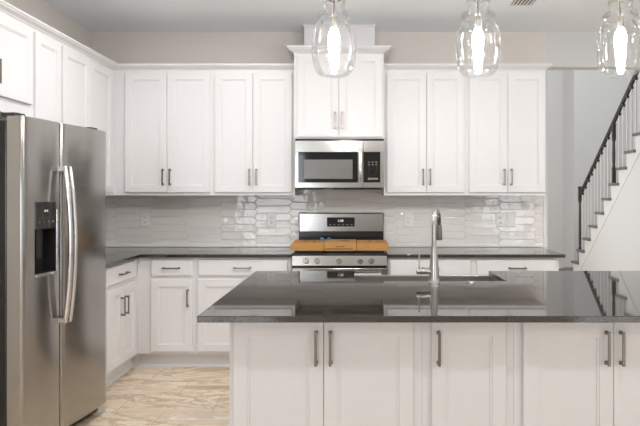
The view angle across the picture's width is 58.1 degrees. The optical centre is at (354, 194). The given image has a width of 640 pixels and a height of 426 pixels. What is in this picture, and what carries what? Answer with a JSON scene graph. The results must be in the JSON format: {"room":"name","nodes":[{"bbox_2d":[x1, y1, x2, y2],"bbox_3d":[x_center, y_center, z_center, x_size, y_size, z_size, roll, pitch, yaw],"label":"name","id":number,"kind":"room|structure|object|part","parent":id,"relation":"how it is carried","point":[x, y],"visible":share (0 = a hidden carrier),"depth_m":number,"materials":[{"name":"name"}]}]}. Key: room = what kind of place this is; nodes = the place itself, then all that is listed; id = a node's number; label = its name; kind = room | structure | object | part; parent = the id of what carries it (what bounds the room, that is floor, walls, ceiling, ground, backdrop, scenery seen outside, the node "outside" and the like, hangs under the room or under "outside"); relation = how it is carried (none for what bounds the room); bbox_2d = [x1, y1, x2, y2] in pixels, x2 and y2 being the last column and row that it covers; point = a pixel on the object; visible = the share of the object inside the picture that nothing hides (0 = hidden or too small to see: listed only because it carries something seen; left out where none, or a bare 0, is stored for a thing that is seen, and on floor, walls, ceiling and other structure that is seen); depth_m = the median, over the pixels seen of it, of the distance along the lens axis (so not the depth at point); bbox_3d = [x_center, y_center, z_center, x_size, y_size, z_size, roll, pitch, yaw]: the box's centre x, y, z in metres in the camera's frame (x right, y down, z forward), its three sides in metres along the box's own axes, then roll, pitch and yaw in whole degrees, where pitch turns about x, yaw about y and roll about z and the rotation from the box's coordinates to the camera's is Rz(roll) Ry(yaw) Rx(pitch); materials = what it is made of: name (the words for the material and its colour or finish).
{"room":"kitchen","nodes":[
{"label":"kitchen","id":0,"kind":"room"},
{"bbox_2d":[4,0,92,49],"bbox_3d":[-2.420,-0.043,3.450,0.120,2.849,3.700,0,0,0],"label":"wall","id":1,"kind":"structure","parent":0,"point":[42,11],"depth_m":4.53,"materials":[{"name":"beige paint"}]},
{"bbox_2d":[0,11,32,118],"bbox_3d":[-2.165,-0.766,3.186,0.374,0.577,0.852,0,0,0],"label":"upper cabinet","id":2,"kind":"object","parent":1,"relation":"attached to","point":[16,37],"visible":0.95,"depth_m":3.42,"materials":[{"name":"paint"}]},
{"bbox_3d":[-1.994,-0.693,3.217,0.032,0.138,0.015,0,0,0],"label":"handle","id":3,"kind":"part","parent":2,"relation":"part of","materials":[{"name":"silver metal"}]},
{"bbox_2d":[0,27,60,122],"bbox_3d":[-2.181,-0.756,3.782,0.342,0.597,0.340,0,0,0],"label":"upper cabinet","id":4,"kind":"object","parent":1,"relation":"attached to","point":[46,105],"visible":0.53,"depth_m":3.76,"materials":[{"name":"paint"}]},
{"bbox_3d":[-2.020,-0.755,3.779,0.020,0.544,0.310,0,0,0],"label":"door","id":5,"kind":"part","parent":4,"relation":"part of","materials":[{"name":"paint"}]},
{"bbox_2d":[60,42,113,194],"bbox_3d":[-2.165,-0.525,4.553,0.374,1.059,1.203,0,0,0],"label":"upper cabinet","id":6,"kind":"object","parent":1,"relation":"attached to","point":[87,84],"visible":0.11,"depth_m":4.34,"materials":[{"name":"paint"}]},
{"bbox_3d":[-2.020,-0.524,4.166,0.020,1.005,0.396,0,0,0],"label":"door","id":7,"kind":"part","parent":6,"relation":"part of","materials":[{"name":"paint"}]},
{"bbox_3d":[-2.020,-0.524,4.571,0.020,1.005,0.408,0,0,0],"label":"door","id":8,"kind":"part","parent":6,"relation":"part of","materials":[{"name":"paint"}]},
{"bbox_2d":[0,0,293,69],"bbox_3d":[-1.278,-1.078,3.815,1.544,0.044,2.110,0,0,0],"label":"crown molding","id":9,"kind":"structure","parent":6,"relation":"on","point":[5,7],"depth_m":4.81,"materials":[{"name":"paint"}]},
{"bbox_2d":[75,366,229,425],"bbox_3d":[0.000,1.432,3.100,9.200,0.100,14.400,0,0,0],"label":"floor","id":10,"kind":"structure","parent":0,"point":[142,396],"depth_m":3.90,"materials":[{"name":"stone"}]},
{"bbox_2d":[0,112,105,425],"bbox_3d":[-1.873,0.479,3.316,0.655,1.805,0.752,0,0,8],"label":"refrigerator","id":11,"kind":"object","parent":10,"relation":"on","point":[53,174],"visible":1,"depth_m":3.14,"materials":[{"name":"silver metal"}]},
{"bbox_3d":[-1.701,0.457,3.064,0.095,1.720,0.301,0,0,8],"label":"freezer door","id":12,"kind":"part","parent":11,"relation":"part of","materials":[{"name":"silver metal"}]},
{"bbox_3d":[-1.649,0.254,3.078,0.012,0.353,0.179,0,0,8],"label":"dispenser trim","id":13,"kind":"part","parent":11,"relation":"part of","materials":[{"name":"black plastic"}]},
{"bbox_3d":[-1.603,0.275,3.186,0.084,0.870,0.028,0,0,8],"label":"handle","id":14,"kind":"part","parent":11,"relation":"part of","materials":[{"name":"silver metal"}]},
{"bbox_3d":[-1.597,0.275,3.227,0.084,0.870,0.028,0,0,8],"label":"handle","id":15,"kind":"part","parent":11,"relation":"part of","materials":[{"name":"silver metal"}]},
{"bbox_3d":[-1.648,0.457,3.441,0.095,1.720,0.444,0,0,8],"label":"fridge door","id":16,"kind":"part","parent":11,"relation":"part of","materials":[{"name":"silver metal"}]},
{"bbox_2d":[106,364,133,387],"bbox_3d":[-1.790,1.373,4.209,0.017,0.018,0.858,0,0,0],"label":"trim","id":17,"kind":"structure","parent":10,"relation":"on","point":[114,379],"depth_m":4.36,"materials":[{"name":"paint"}]},
{"bbox_2d":[106,259,140,382],"bbox_3d":[-2.013,0.939,4.470,0.670,0.887,1.380,0,0,0],"label":"base cabinet","id":18,"kind":"object","parent":10,"relation":"on","point":[121,279],"visible":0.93,"depth_m":4.21,"materials":[{"name":"paint"}]},
{"bbox_3d":[-1.720,0.954,4.105,0.020,0.572,0.266,0,0,0],"label":"door","id":19,"kind":"part","parent":18,"relation":"part of","materials":[{"name":"paint"}]},
{"bbox_3d":[-1.720,0.578,4.236,0.020,0.131,0.528,0,0,0],"label":"drawer","id":20,"kind":"part","parent":18,"relation":"part of","materials":[{"name":"paint"}]},
{"bbox_3d":[-1.694,0.815,4.205,0.032,0.138,0.015,0,0,0],"label":"handle","id":21,"kind":"part","parent":18,"relation":"part of","materials":[{"name":"silver metal"}]},
{"bbox_3d":[-1.694,0.815,4.275,0.032,0.138,0.015,0,0,0],"label":"handle","id":22,"kind":"part","parent":18,"relation":"part of","materials":[{"name":"silver metal"}]},
{"bbox_3d":[-1.720,0.954,4.371,0.020,0.572,0.258,0,0,0],"label":"door","id":23,"kind":"part","parent":18,"relation":"part of","materials":[{"name":"paint"}]},
{"bbox_2d":[106,247,293,267],"bbox_3d":[-1.429,0.481,4.466,1.849,0.026,1.392,0,0,0],"label":"countertop","id":24,"kind":"structure","parent":18,"relation":"on","point":[114,255],"depth_m":4.68,"materials":[{"name":"stone"}]},
{"bbox_2d":[137,258,197,363],"bbox_3d":[-1.498,0.939,4.840,0.462,0.887,0.645,0,0,0],"label":"base cabinet","id":25,"kind":"object","parent":10,"relation":"on","point":[166,287],"visible":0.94,"depth_m":4.56,"materials":[{"name":"paint"}]},
{"bbox_3d":[-1.452,0.578,4.560,0.329,0.131,0.020,0,0,0],"label":"drawer","id":26,"kind":"part","parent":25,"relation":"part of","materials":[{"name":"paint"}]},
{"bbox_3d":[-1.452,0.954,4.560,0.329,0.572,0.020,0,0,0],"label":"door","id":27,"kind":"part","parent":25,"relation":"part of","materials":[{"name":"paint"}]},
{"bbox_3d":[-1.322,0.815,4.534,0.015,0.138,0.032,0,0,0],"label":"handle","id":28,"kind":"part","parent":25,"relation":"part of","materials":[{"name":"silver metal"}]},
{"bbox_2d":[140,364,229,366],"bbox_3d":[-1.116,1.373,4.630,1.222,0.018,0.017,0,0,0],"label":"trim","id":29,"kind":"structure","parent":10,"relation":"on","point":[141,365],"depth_m":4.62,"materials":[{"name":"paint"}]},
{"bbox_2d":[196,257,291,363],"bbox_3d":[-0.886,0.939,4.840,0.762,0.887,0.645,0,0,0],"label":"base cabinet","id":30,"kind":"object","parent":10,"relation":"on","point":[215,277],"visible":0.41,"depth_m":4.55,"materials":[{"name":"paint"}]},
{"bbox_3d":[-1.069,0.954,4.560,0.354,0.572,0.020,0,0,0],"label":"door","id":31,"kind":"part","parent":30,"relation":"part of","materials":[{"name":"paint"}]},
{"bbox_3d":[-0.890,0.578,4.560,0.712,0.131,0.020,0,0,0],"label":"drawer","id":32,"kind":"part","parent":30,"relation":"part of","materials":[{"name":"paint"}]},
{"bbox_2d":[230,323,421,425],"bbox_3d":[-0.120,0.939,2.614,0.786,0.887,0.632,0,0,0],"label":"base cabinet","id":33,"kind":"object","parent":10,"relation":"on","point":[282,374],"visible":0.92,"depth_m":2.34,"materials":[{"name":"paint"}]},
{"bbox_3d":[-0.311,0.878,2.340,0.366,0.728,0.020,0,0,0],"label":"door","id":34,"kind":"part","parent":33,"relation":"part of","materials":[{"name":"paint"}]},
{"bbox_3d":[-0.158,0.618,2.314,0.015,0.138,0.032,0,0,0],"label":"handle","id":35,"kind":"part","parent":33,"relation":"part of","materials":[{"name":"silver metal"}]},
{"bbox_3d":[-0.100,0.618,2.314,0.015,0.138,0.032,0,0,0],"label":"handle","id":36,"kind":"part","parent":33,"relation":"part of","materials":[{"name":"silver metal"}]},
{"bbox_3d":[0.055,0.878,2.340,0.364,0.728,0.020,0,0,0],"label":"door","id":37,"kind":"part","parent":33,"relation":"part of","materials":[{"name":"paint"}]},
{"bbox_2d":[197,271,639,322],"bbox_3d":[0.625,0.481,2.887,2.471,0.026,1.326,0,0,0],"label":"countertop","id":38,"kind":"structure","parent":33,"relation":"on","point":[264,296],"depth_m":2.53,"materials":[{"name":"stone"}]},
{"bbox_2d":[355,275,497,280],"bbox_3d":[0.412,0.603,3.340,0.849,0.218,0.444,0,0,0],"label":"farmhouse sink","id":39,"kind":"object","parent":38,"relation":"in","point":[357,277],"visible":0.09,"depth_m":3.53,"materials":[{"name":"grey metal"}]},
{"bbox_2d":[416,207,441,283],"bbox_3d":[0.438,0.268,3.124,0.114,0.401,0.263,0,0,36],"label":"kitchen faucet","id":40,"kind":"object","parent":38,"relation":"on","point":[433,271],"visible":1,"depth_m":3.04,"materials":[{"name":"grey metal"}]},
{"bbox_3d":[0.341,0.353,3.055,0.009,0.081,0.009,0,0,0],"label":"lever","id":41,"kind":"part","parent":40,"relation":"part of","materials":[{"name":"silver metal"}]},
{"bbox_3d":[0.447,0.170,3.147,0.026,0.206,0.217,0,0,16],"label":"spout","id":42,"kind":"part","parent":40,"relation":"part of","materials":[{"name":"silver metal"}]},
{"bbox_2d":[292,213,386,274],"bbox_3d":[-0.123,0.769,4.799,0.752,1.225,0.712,0,0,0],"label":"gas range","id":43,"kind":"object","parent":10,"relation":"on","point":[312,226],"visible":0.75,"depth_m":5.09,"materials":[{"name":"silver metal"}]},
{"bbox_2d":[291,240,325,250],"bbox_3d":[-0.380,0.414,4.753,0.265,0.059,0.375,0,0,0],"label":"cardboard box","id":44,"kind":"object","parent":43,"relation":"on","point":[297,245],"visible":0.85,"depth_m":4.57,"materials":[{"name":"brown cardboard"}]},
{"bbox_3d":[-0.123,0.861,4.516,0.747,0.573,0.028,0,0,0],"label":"oven door","id":45,"kind":"part","parent":43,"relation":"part of","materials":[{"name":"silver metal"}]},
{"bbox_2d":[292,251,386,254],"bbox_3d":[-0.123,0.468,4.825,0.751,0.014,0.610,0,0,0],"label":"cooktop","id":46,"kind":"object","parent":43,"relation":"in","point":[295,252],"depth_m":4.53,"materials":[{"name":"black metal"}]},
{"bbox_3d":[-0.123,0.515,4.515,0.747,0.077,0.030,0,0,0],"label":"control panel","id":47,"kind":"part","parent":43,"relation":"part of","materials":[{"name":"silver metal"}]},
{"bbox_2d":[324,239,355,250],"bbox_3d":[-0.117,0.411,4.742,0.253,0.065,0.376,0,0,0],"label":"cardboard box","id":48,"kind":"object","parent":43,"relation":"on","point":[334,244],"visible":0.92,"depth_m":4.55,"materials":[{"name":"beige cardboard"}]},
{"bbox_3d":[-0.123,0.244,5.096,0.740,0.162,0.008,0,0,0],"label":"backguard panel","id":49,"kind":"part","parent":43,"relation":"part of","materials":[{"name":"silver metal"}]},
{"bbox_3d":[-0.125,0.238,5.090,0.245,0.081,0.004,0,0,0],"label":"display panel","id":50,"kind":"part","parent":43,"relation":"part of","materials":[{"name":"black glass"}]},
{"bbox_3d":[-0.123,0.617,4.473,0.651,0.024,0.059,0,0,0],"label":"handle","id":51,"kind":"part","parent":43,"relation":"part of","materials":[{"name":"silver metal"}]},
{"bbox_2d":[357,240,387,250],"bbox_3d":[0.140,0.414,4.753,0.251,0.059,0.375,0,0,0],"label":"cardboard box","id":52,"kind":"object","parent":43,"relation":"on","point":[362,245],"visible":1,"depth_m":4.57,"materials":[{"name":"brown cardboard"}]},
{"bbox_2d":[387,257,472,274],"bbox_3d":[0.599,0.939,4.840,0.678,0.887,0.645,0,0,0],"label":"base cabinet","id":53,"kind":"object","parent":10,"relation":"on","point":[395,266],"visible":0.15,"depth_m":4.55,"materials":[{"name":"paint"}]},
{"bbox_2d":[422,323,512,425],"bbox_3d":[0.461,0.939,2.614,0.374,0.887,0.632,0,0,0],"label":"base cabinet","id":54,"kind":"object","parent":10,"relation":"on","point":[467,368],"visible":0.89,"depth_m":2.34,"materials":[{"name":"paint"}]},
{"bbox_3d":[0.338,0.618,2.314,0.015,0.138,0.032,0,0,0],"label":"handle","id":55,"kind":"part","parent":54,"relation":"part of","materials":[{"name":"silver metal"}]},
{"bbox_2d":[473,258,558,274],"bbox_3d":[1.279,0.939,4.840,0.682,0.887,0.645,0,0,0],"label":"base cabinet","id":56,"kind":"object","parent":10,"relation":"on","point":[481,266],"visible":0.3,"depth_m":4.55,"materials":[{"name":"paint"}]},
{"bbox_2d":[386,247,565,257],"bbox_3d":[0.959,0.481,4.846,1.402,0.026,0.632,0,0,0],"label":"countertop","id":57,"kind":"structure","parent":56,"relation":"on","point":[393,252],"depth_m":4.68,"materials":[{"name":"stone"}]},
{"bbox_2d":[513,323,639,425],"bbox_3d":[1.204,0.939,2.614,1.112,0.887,0.632,0,0,0],"label":"base cabinet","id":58,"kind":"object","parent":10,"relation":"on","point":[565,374],"visible":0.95,"depth_m":2.34,"materials":[{"name":"paint"}]},
{"bbox_3d":[1.018,0.618,2.314,0.015,0.138,0.032,0,0,0],"label":"handle","id":59,"kind":"part","parent":58,"relation":"part of","materials":[{"name":"silver metal"}]},
{"bbox_3d":[1.077,0.618,2.314,0.015,0.138,0.032,0,0,0],"label":"handle","id":60,"kind":"part","parent":58,"relation":"part of","materials":[{"name":"silver metal"}]},
{"bbox_3d":[1.232,0.878,2.340,0.364,0.728,0.020,0,0,0],"label":"door","id":61,"kind":"part","parent":58,"relation":"part of","materials":[{"name":"paint"}]},
{"bbox_2d":[559,71,639,270],"bbox_3d":[3.865,-0.476,7.655,1.150,3.715,3.630,0,0,0],"label":"staircase","id":62,"kind":"structure","parent":10,"relation":"on","point":[632,155],"depth_m":7.60,"materials":[{"name":"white wood"}]},
{"bbox_3d":[3.350,0.435,8.565,0.071,1.126,0.071,0,0,0],"label":"newel post","id":63,"kind":"part","parent":62,"relation":"part of","materials":[{"name":"brown wood"}]},
{"bbox_3d":[3.350,-1.146,7.202,0.054,2.374,2.725,0,0,0],"label":"handrail","id":64,"kind":"part","parent":62,"relation":"part of","materials":[{"name":"brown wood"}]},
{"bbox_3d":[3.350,-0.541,7.445,0.071,0.774,0.071,0,0,0],"label":"newel post","id":65,"kind":"part","parent":62,"relation":"part of","materials":[{"name":"brown wood"}]},
{"bbox_2d":[42,0,639,31],"bbox_3d":[0.000,-1.517,0.600,9.200,0.100,9.400,0,0,0],"label":"ceiling","id":66,"kind":"structure","parent":0,"point":[95,15],"depth_m":4.70,"materials":[{"name":"white paint"}]},
{"bbox_2d":[311,0,356,77],"bbox_3d":[-0.106,-1.034,2.900,0.231,0.864,0.226,0,0,0],"label":"pendant light","id":67,"kind":"object","parent":66,"relation":"hanging from","point":[333,38],"visible":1,"depth_m":2.92,"materials":[{"name":"clear glass"}]},
{"bbox_2d":[330,1,337,27],"bbox_3d":[-0.106,-0.910,2.900,0.036,0.136,0.036,0,0,0],"label":"socket","id":68,"kind":"object","parent":67,"relation":"attached to","point":[333,24],"depth_m":2.89,"materials":[{"name":"silver metal"}]},
{"bbox_3d":[-0.106,-0.727,2.900,0.058,0.234,0.058,0,0,0],"label":"bulb","id":69,"kind":"part","parent":67,"relation":"part of","materials":[{"name":"white glass"}]},
{"bbox_2d":[455,0,500,77],"bbox_3d":[0.620,-1.034,2.900,0.231,0.864,0.226,0,0,0],"label":"pendant light","id":70,"kind":"object","parent":66,"relation":"hanging from","point":[478,37],"visible":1,"depth_m":2.92,"materials":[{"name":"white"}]},
{"bbox_2d":[474,1,481,27],"bbox_3d":[0.620,-0.910,2.900,0.036,0.136,0.036,0,0,0],"label":"socket","id":71,"kind":"object","parent":70,"relation":"attached to","point":[477,24],"depth_m":2.89,"materials":[{"name":"silver metal"}]},
{"bbox_3d":[0.620,-0.727,2.900,0.058,0.234,0.058,0,0,0],"label":"bulb","id":72,"kind":"part","parent":70,"relation":"part of","materials":[{"name":"white glass"}]},
{"bbox_2d":[508,0,536,5],"bbox_3d":[1.278,-1.464,4.285,0.184,0.005,0.320,0,0,0],"label":"ceiling vent","id":73,"kind":"object","parent":66,"relation":"in","point":[514,2],"visible":1,"depth_m":4.39,"materials":[{"name":"white metal"}]},
{"bbox_2d":[596,0,639,77],"bbox_3d":[1.339,-1.034,2.900,0.231,0.864,0.226,0,0,0],"label":"pendant light","id":74,"kind":"object","parent":66,"relation":"hanging from","point":[620,39],"visible":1,"depth_m":2.91,"materials":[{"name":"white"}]},
{"bbox_2d":[617,1,623,27],"bbox_3d":[1.339,-0.910,2.900,0.036,0.136,0.036,0,0,0],"label":"socket","id":75,"kind":"object","parent":74,"relation":"attached to","point":[620,19],"depth_m":2.89,"materials":[{"name":"silver metal"}]},
{"bbox_3d":[1.339,-0.727,2.900,0.058,0.234,0.058,0,0,0],"label":"bulb","id":76,"kind":"part","parent":74,"relation":"part of","materials":[{"name":"white glass"}]},
{"bbox_2d":[93,32,638,248],"bbox_3d":[1.070,-1.318,5.237,6.860,5.400,0.125,0,0,0],"label":"wall","id":77,"kind":"structure","parent":0,"point":[119,47],"depth_m":5.17,"materials":[{"name":"beige paint"}]},
{"bbox_2d":[114,70,212,194],"bbox_3d":[-1.615,-0.525,4.981,0.830,1.059,0.365,0,0,0],"label":"upper cabinet","id":78,"kind":"object","parent":77,"relation":"attached to","point":[163,119],"visible":0.98,"depth_m":4.84,"materials":[{"name":"paint"}]},
{"bbox_3d":[-1.759,-0.524,4.840,0.354,1.005,0.020,0,0,0],"label":"door","id":79,"kind":"part","parent":78,"relation":"part of","materials":[{"name":"paint"}]},
{"bbox_3d":[-1.611,-0.151,4.814,0.015,0.138,0.032,0,0,0],"label":"handle","id":80,"kind":"part","parent":78,"relation":"part of","materials":[{"name":"silver metal"}]},
{"bbox_3d":[-1.552,-0.151,4.814,0.015,0.138,0.032,0,0,0],"label":"handle","id":81,"kind":"part","parent":78,"relation":"part of","materials":[{"name":"silver metal"}]},
{"bbox_3d":[-1.400,-0.524,4.840,0.360,1.005,0.020,0,0,0],"label":"door","id":82,"kind":"part","parent":78,"relation":"part of","materials":[{"name":"paint"}]},
{"bbox_2d":[213,70,298,194],"bbox_3d":[-0.853,-0.525,4.981,0.694,1.059,0.365,0,0,0],"label":"upper cabinet","id":83,"kind":"object","parent":77,"relation":"attached to","point":[254,141],"visible":0.95,"depth_m":4.84,"materials":[{"name":"paint"}]},
{"bbox_3d":[-1.019,-0.524,4.840,0.318,1.005,0.020,0,0,0],"label":"door","id":84,"kind":"part","parent":83,"relation":"part of","materials":[{"name":"paint"}]},
{"bbox_3d":[-0.829,-0.151,4.814,0.015,0.138,0.032,0,0,0],"label":"handle","id":85,"kind":"part","parent":83,"relation":"part of","materials":[{"name":"silver metal"}]},
{"bbox_3d":[-0.693,-0.524,4.840,0.326,1.005,0.020,0,0,0],"label":"door","id":86,"kind":"part","parent":83,"relation":"part of","materials":[{"name":"paint"}]},
{"bbox_2d":[106,189,542,246],"bbox_3d":[-0.329,0.195,5.170,4.042,0.546,0.008,0,0,0],"label":"tile backsplash","id":87,"kind":"structure","parent":77,"relation":"attached to","point":[175,220],"depth_m":5.17,"materials":[{"name":"white tile"}]},
{"bbox_2d":[140,212,149,226],"bbox_3d":[-1.885,0.221,5.159,0.082,0.128,0.010,0,0,0],"label":"wall outlet","id":88,"kind":"object","parent":87,"relation":"attached to","point":[144,216],"visible":1,"depth_m":5.16,"materials":[{"name":"white plastic"}]},
{"bbox_2d":[267,212,275,226],"bbox_3d":[-0.751,0.221,5.159,0.082,0.128,0.010,0,0,0],"label":"wall outlet","id":89,"kind":"object","parent":87,"relation":"attached to","point":[271,216],"visible":1,"depth_m":5.16,"materials":[{"name":"white plastic"}]},
{"bbox_2d":[404,212,412,226],"bbox_3d":[0.480,0.221,5.159,0.082,0.128,0.010,0,0,0],"label":"wall outlet","id":90,"kind":"object","parent":87,"relation":"attached to","point":[408,216],"visible":1,"depth_m":5.16,"materials":[{"name":"white plastic"}]},
{"bbox_2d":[496,212,504,226],"bbox_3d":[1.305,0.221,5.159,0.082,0.128,0.010,0,0,0],"label":"wall outlet","id":91,"kind":"object","parent":87,"relation":"attached to","point":[500,216],"visible":1,"depth_m":5.16,"materials":[{"name":"white plastic"}]},
{"bbox_2d":[506,212,514,226],"bbox_3d":[1.398,0.221,5.160,0.082,0.128,0.009,0,0,0],"label":"wall switch","id":92,"kind":"object","parent":87,"relation":"attached to","point":[510,216],"visible":1,"depth_m":5.16,"materials":[{"name":"white plastic"}]},
{"bbox_2d":[287,25,390,138],"bbox_3d":[-0.132,-0.966,4.934,0.851,0.999,0.477,0,0,0],"label":"upper cabinet","id":93,"kind":"object","parent":77,"relation":"attached to","point":[351,106],"visible":0.95,"depth_m":4.74,"materials":[{"name":"paint"}]},
{"bbox_3d":[-0.306,-0.817,4.740,0.342,0.677,0.020,0,0,0],"label":"door","id":94,"kind":"part","parent":93,"relation":"part of","materials":[{"name":"paint"}]},
{"bbox_3d":[-0.163,-0.613,4.714,0.015,0.138,0.032,0,0,0],"label":"handle","id":95,"kind":"part","parent":93,"relation":"part of","materials":[{"name":"silver metal"}]},
{"bbox_3d":[-0.132,-1.196,4.928,0.851,0.054,0.464,0,0,0],"label":"crown molding","id":96,"kind":"part","parent":93,"relation":"part of","materials":[{"name":"paint"}]},
{"bbox_2d":[295,139,383,189],"bbox_3d":[-0.127,-0.254,4.914,0.730,0.419,0.492,0,0,0],"label":"microwave","id":97,"kind":"object","parent":93,"relation":"attached to","point":[320,164],"visible":1,"depth_m":4.72,"materials":[{"name":"silver metal"}]},
{"bbox_3d":[-0.221,-0.228,4.734,0.488,0.250,0.030,0,0,0],"label":"door glass","id":98,"kind":"part","parent":97,"relation":"part of","materials":[{"name":"black glass"}]},
{"bbox_3d":[0.043,-0.226,4.694,0.031,0.262,0.052,0,0,0],"label":"handle","id":99,"kind":"part","parent":97,"relation":"part of","materials":[{"name":"silver metal"}]},
{"bbox_3d":[0.153,-0.253,4.734,0.171,0.385,0.029,0,0,0],"label":"control panel","id":100,"kind":"part","parent":97,"relation":"part of","materials":[{"name":"silver metal"}]},
{"bbox_3d":[0.045,-0.817,4.740,0.354,0.677,0.020,0,0,0],"label":"door","id":101,"kind":"part","parent":93,"relation":"part of","materials":[{"name":"paint"}]},
{"bbox_2d":[382,70,465,194],"bbox_3d":[0.590,-0.525,4.981,0.695,1.059,0.365,0,0,0],"label":"upper cabinet","id":102,"kind":"object","parent":77,"relation":"attached to","point":[425,110],"visible":0.98,"depth_m":4.84,"materials":[{"name":"paint"}]},
{"bbox_3d":[0.434,-0.524,4.840,0.331,1.005,0.020,0,0,0],"label":"door","id":103,"kind":"part","parent":102,"relation":"part of","materials":[{"name":"paint"}]},
{"bbox_3d":[0.760,-0.524,4.840,0.314,1.005,0.020,0,0,0],"label":"door","id":104,"kind":"part","parent":102,"relation":"part of","materials":[{"name":"paint"}]},
{"bbox_2d":[466,70,545,194],"bbox_3d":[1.274,-0.525,4.981,0.672,1.059,0.365,0,0,0],"label":"upper cabinet","id":105,"kind":"object","parent":77,"relation":"attached to","point":[506,109],"visible":0.98,"depth_m":4.84,"materials":[{"name":"paint"}]},
{"bbox_2d":[384,63,552,69],"bbox_3d":[0.948,-1.078,4.990,1.412,0.044,0.368,0,0,0],"label":"crown molding","id":106,"kind":"structure","parent":105,"relation":"on","point":[387,66],"depth_m":4.82,"materials":[{"name":"paint"}]},
{"bbox_3d":[1.121,-0.524,4.840,0.322,1.005,0.020,0,0,0],"label":"door","id":107,"kind":"part","parent":105,"relation":"part of","materials":[{"name":"paint"}]},
{"bbox_3d":[1.254,-0.151,4.814,0.015,0.138,0.032,0,0,0],"label":"handle","id":108,"kind":"part","parent":105,"relation":"part of","materials":[{"name":"silver metal"}]},
{"bbox_3d":[1.443,-0.524,4.840,0.314,1.005,0.020,0,0,0],"label":"door","id":109,"kind":"part","parent":105,"relation":"part of","materials":[{"name":"paint"}]},
{"bbox_2d":[543,195,545,246],"bbox_3d":[1.704,0.225,5.169,0.023,0.486,0.012,0,0,0],"label":"trim","id":110,"kind":"structure","parent":77,"relation":"attached to","point":[544,196],"depth_m":5.16,"materials":[{"name":"white paint"}]},
{"bbox_2d":[546,70,546,248],"bbox_3d":[1.725,0.115,5.237,0.020,2.534,0.125,0,0,0],"label":"trim","id":111,"kind":"structure","parent":77,"relation":"attached to","point":[546,70],"depth_m":5.17,"materials":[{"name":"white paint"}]},
{"bbox_2d":[547,70,562,266],"bbox_3d":[2.310,-1.318,10.100,2.620,5.400,0.200,0,0,0],"label":"wall","id":112,"kind":"structure","parent":0,"point":[554,77],"depth_m":10.00,"materials":[{"name":"white paint"}]},
{"bbox_2d":[563,70,626,267],"bbox_3d":[4.060,-1.318,9.850,0.880,5.400,0.700,0,0,0],"label":"wall","id":113,"kind":"structure","parent":0,"point":[591,100],"depth_m":9.50,"materials":[{"name":"white paint"}]},
{"bbox_2d":[581,154,639,270],"bbox_3d":[3.375,0.095,7.340,0.090,2.574,2.800,0,0,0],"label":"wall","id":114,"kind":"structure","parent":0,"point":[616,247],"depth_m":7.16,"materials":[{"name":"white paint"}]},
{"bbox_2d":[627,70,639,149],"bbox_3d":[4.550,-1.318,3.100,0.100,5.400,14.200,0,0,0],"label":"wall","id":115,"kind":"structure","parent":0,"point":[628,71],"depth_m":9.29,"materials":[{"name":"white paint"}]}
]}

